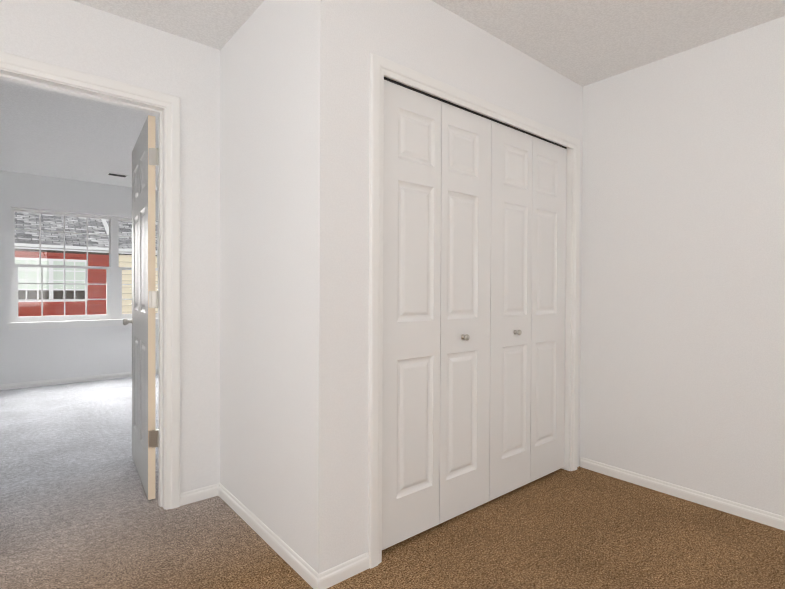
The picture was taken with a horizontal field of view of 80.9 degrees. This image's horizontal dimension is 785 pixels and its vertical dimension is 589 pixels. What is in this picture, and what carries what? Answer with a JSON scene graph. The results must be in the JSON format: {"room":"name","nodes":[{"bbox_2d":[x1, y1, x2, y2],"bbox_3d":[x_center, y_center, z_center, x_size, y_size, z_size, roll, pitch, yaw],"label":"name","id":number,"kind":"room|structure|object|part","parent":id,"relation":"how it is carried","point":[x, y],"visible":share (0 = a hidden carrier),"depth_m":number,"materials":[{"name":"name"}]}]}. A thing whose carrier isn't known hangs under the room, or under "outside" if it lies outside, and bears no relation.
{"room":"empty bedroom","nodes":[
{"label":"empty bedroom","id":0,"kind":"room"},
{"bbox_2d":[0,170,158,384],"bbox_3d":[-4.024,-0.157,5.484,4.807,2.440,0.160,0,1,-40],"label":"wall","id":1,"kind":"structure","parent":0,"point":[29,355],"depth_m":5.43,"materials":[{"name":"paint"}]},
{"bbox_2d":[0,369,158,389],"bbox_3d":[-3.975,1.032,5.428,4.807,0.062,0.011,0,1,-40],"label":"baseboard","id":2,"kind":"structure","parent":1,"relation":"attached to","point":[59,381],"depth_m":5.49,"materials":[{"name":"white paint"}]},
{"bbox_2d":[7,207,158,329],"bbox_3d":[-3.539,-0.297,5.864,2.110,1.387,0.185,0,1,-40],"label":"window","id":3,"kind":"structure","parent":1,"relation":"in","point":[113,316],"depth_m":5.63,"materials":[{"name":"white plastic"}]},
{"bbox_2d":[0,0,219,492],"bbox_3d":[-1.344,-0.117,2.273,4.807,2.440,0.115,0,1,-40],"label":"wall","id":4,"kind":"structure","parent":0,"point":[75,35],"depth_m":2.42,"materials":[{"name":"paint"}]},
{"bbox_2d":[0,51,179,509],"bbox_3d":[-1.506,0.042,2.128,0.954,2.122,0.133,0,1,-40],"label":"door frame","id":5,"kind":"structure","parent":4,"relation":"attached to","point":[47,71],"depth_m":2.35,"materials":[{"name":"white paint"}]},
{"bbox_2d":[123,115,158,499],"bbox_3d":[-1.501,0.069,2.763,0.150,2.034,0.822,0,1,-35],"label":"door leaf","id":6,"kind":"structure","parent":4,"relation":"in","point":[145,298],"depth_m":2.56,"materials":[{"name":"grey paint"}]},
{"bbox_3d":[-1.740,0.179,3.025,0.057,0.046,0.046,0,1,-35],"label":"knob","id":7,"kind":"part","parent":6,"relation":"part of","materials":[{"name":"grey metal"}]},
{"bbox_2d":[180,483,218,505],"bbox_3d":[-1.030,1.071,2.468,0.209,0.062,0.011,0,1,-40],"label":"baseboard","id":8,"kind":"structure","parent":4,"relation":"attached to","point":[199,494],"depth_m":2.46,"materials":[{"name":"white paint"}]},
{"bbox_2d":[220,0,304,559],"bbox_3d":[-0.603,-0.113,2.205,0.115,2.440,0.940,0,1,-40],"label":"wall","id":9,"kind":"structure","parent":0,"point":[262,153],"depth_m":2.09,"materials":[{"name":"paint"}]},
{"bbox_2d":[218,483,318,588],"bbox_3d":[-0.616,1.076,2.127,0.011,0.062,1.066,0,1,-40],"label":"baseboard","id":10,"kind":"structure","parent":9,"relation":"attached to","point":[301,567],"depth_m":2.01,"materials":[{"name":"white paint"}]},
{"bbox_2d":[0,374,784,588],"bbox_3d":[-1.082,1.137,1.964,5.047,0.060,9.360,0,1,-40],"label":"floor","id":11,"kind":"structure","parent":0,"point":[79,509],"depth_m":2.13,"materials":[{"name":"carpet"}]},
{"bbox_2d":[0,0,784,190],"bbox_3d":[-1.070,-1.373,1.942,5.047,0.080,9.360,0,1,-40],"label":"ceiling","id":12,"kind":"structure","parent":0,"point":[55,134],"depth_m":2.41,"materials":[{"name":"paint"}]},
{"bbox_2d":[304,0,582,573],"bbox_3d":[0.434,-0.110,2.384,1.936,2.440,0.115,0,1,-40],"label":"wall","id":13,"kind":"structure","parent":0,"point":[344,39],"depth_m":1.81,"materials":[{"name":"paint"}]},
{"bbox_2d":[318,552,368,588],"bbox_3d":[-0.190,1.081,1.796,0.241,0.062,0.011,0,1,-40],"label":"baseboard","id":14,"kind":"structure","parent":13,"relation":"attached to","point":[335,575],"depth_m":1.79,"materials":[{"name":"white paint"}]},
{"bbox_2d":[382,80,441,549],"bbox_3d":[0.074,0.091,2.072,0.372,2.004,0.030,0,1,-40],"label":"door leaf","id":15,"kind":"structure","parent":13,"relation":"in","point":[411,308],"depth_m":2.06,"materials":[{"name":"white paint"}]},
{"bbox_2d":[439,102,491,523],"bbox_3d":[0.362,0.090,2.313,0.372,2.004,0.030,0,1,-40],"label":"door leaf","id":16,"kind":"structure","parent":13,"relation":"in","point":[465,298],"depth_m":2.29,"materials":[{"name":"white paint"}]},
{"bbox_2d":[461,330,521,339],"bbox_3d":[0.527,0.210,2.408,0.465,0.030,0.038,0,1,-40],"label":"door knob","id":17,"kind":"object","parent":16,"relation":"attached to","point":[467,336],"depth_m":2.28,"materials":[{"name":"grey metal"}]},
{"bbox_3d":[0.360,0.211,2.269,0.030,0.030,0.038,0,1,-40],"label":"knob","id":18,"kind":"part","parent":17,"relation":"part of","materials":[{"name":"grey metal"}]},
{"bbox_3d":[0.694,0.210,2.547,0.030,0.030,0.038,0,1,-40],"label":"knob","id":19,"kind":"part","parent":17,"relation":"part of","materials":[{"name":"grey metal"}]},
{"bbox_2d":[368,53,579,568],"bbox_3d":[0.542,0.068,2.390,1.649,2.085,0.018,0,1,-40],"label":"trim","id":20,"kind":"structure","parent":13,"relation":"attached to","point":[381,67],"depth_m":1.89,"materials":[{"name":"white paint"}]},
{"bbox_2d":[384,77,566,148],"bbox_3d":[0.511,-0.920,2.424,1.501,0.010,0.026,0,1,-40],"label":"door track","id":21,"kind":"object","parent":13,"relation":"attached to","point":[431,96],"depth_m":2.29,"materials":[{"name":"grey metal"}]},
{"bbox_2d":[489,121,532,500],"bbox_3d":[0.650,0.089,2.553,0.372,2.004,0.030,0,1,-40],"label":"door leaf","id":22,"kind":"structure","parent":13,"relation":"in","point":[510,295],"depth_m":2.54,"materials":[{"name":"white paint"}]},
{"bbox_2d":[530,137,566,481],"bbox_3d":[0.938,0.089,2.793,0.372,2.004,0.030,0,1,-40],"label":"door leaf","id":23,"kind":"structure","parent":13,"relation":"in","point":[548,283],"depth_m":2.78,"materials":[{"name":"white paint"}]},
{"bbox_2d":[580,16,784,516],"bbox_3d":[0.815,-0.118,3.532,0.120,2.440,9.360,0,1,-40],"label":"wall","id":24,"kind":"structure","parent":0,"point":[682,374],"depth_m":2.48,"materials":[{"name":"paint"}]},
{"bbox_2d":[580,457,784,530],"bbox_3d":[2.443,1.096,1.483,0.011,0.062,3.866,0,1,-40],"label":"baseboard","id":25,"kind":"structure","parent":24,"relation":"attached to","point":[743,511],"depth_m":2.48,"materials":[{"name":"white paint"}]},
{"bbox_3d":[-3.152,-1.368,5.272,0.200,0.006,0.120,0,1,-40],"label":"ceiling air vent","id":26,"kind":"object","parent":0,"visible":0},
{"bbox_2d":[108,173,125,176],"bbox_3d":[-3.152,-1.365,5.272,0.170,0.002,0.094,0,1,-40],"label":"ceiling air vent slots","id":27,"kind":"object","parent":26,"relation":"attached to","point":[116,175],"visible":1,"depth_m":5.27,"materials":[{"name":"grey metal"}]},
{"label":"outside","id":28,"kind":"structure","parent":0,"visible":0},
{"bbox_2d":[14,211,157,315],"bbox_3d":[-5.635,0.238,11.466,24.000,9.632,10.981,0,1,-40],"label":"window glass","id":29,"kind":"structure","parent":28,"point":[56,253],"depth_m":9.20,"materials":[{"name":"clear glass"}]},
{"bbox_3d":[-6.668,-0.373,8.987,1.100,0.562,0.006,0,1,-40],"label":"pane","id":30,"kind":"part","parent":29,"relation":"part of","materials":[{"name":"clear glass"}]},
{"bbox_3d":[-6.669,0.002,8.990,1.100,0.188,0.006,0,1,-40],"label":"pane","id":31,"kind":"part","parent":29,"relation":"part of","materials":[{"name":"glass"}]},
{"bbox_3d":[-6.662,-0.279,8.980,1.190,0.840,0.030,0,1,-40],"label":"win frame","id":32,"kind":"part","parent":29,"relation":"part of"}
]}

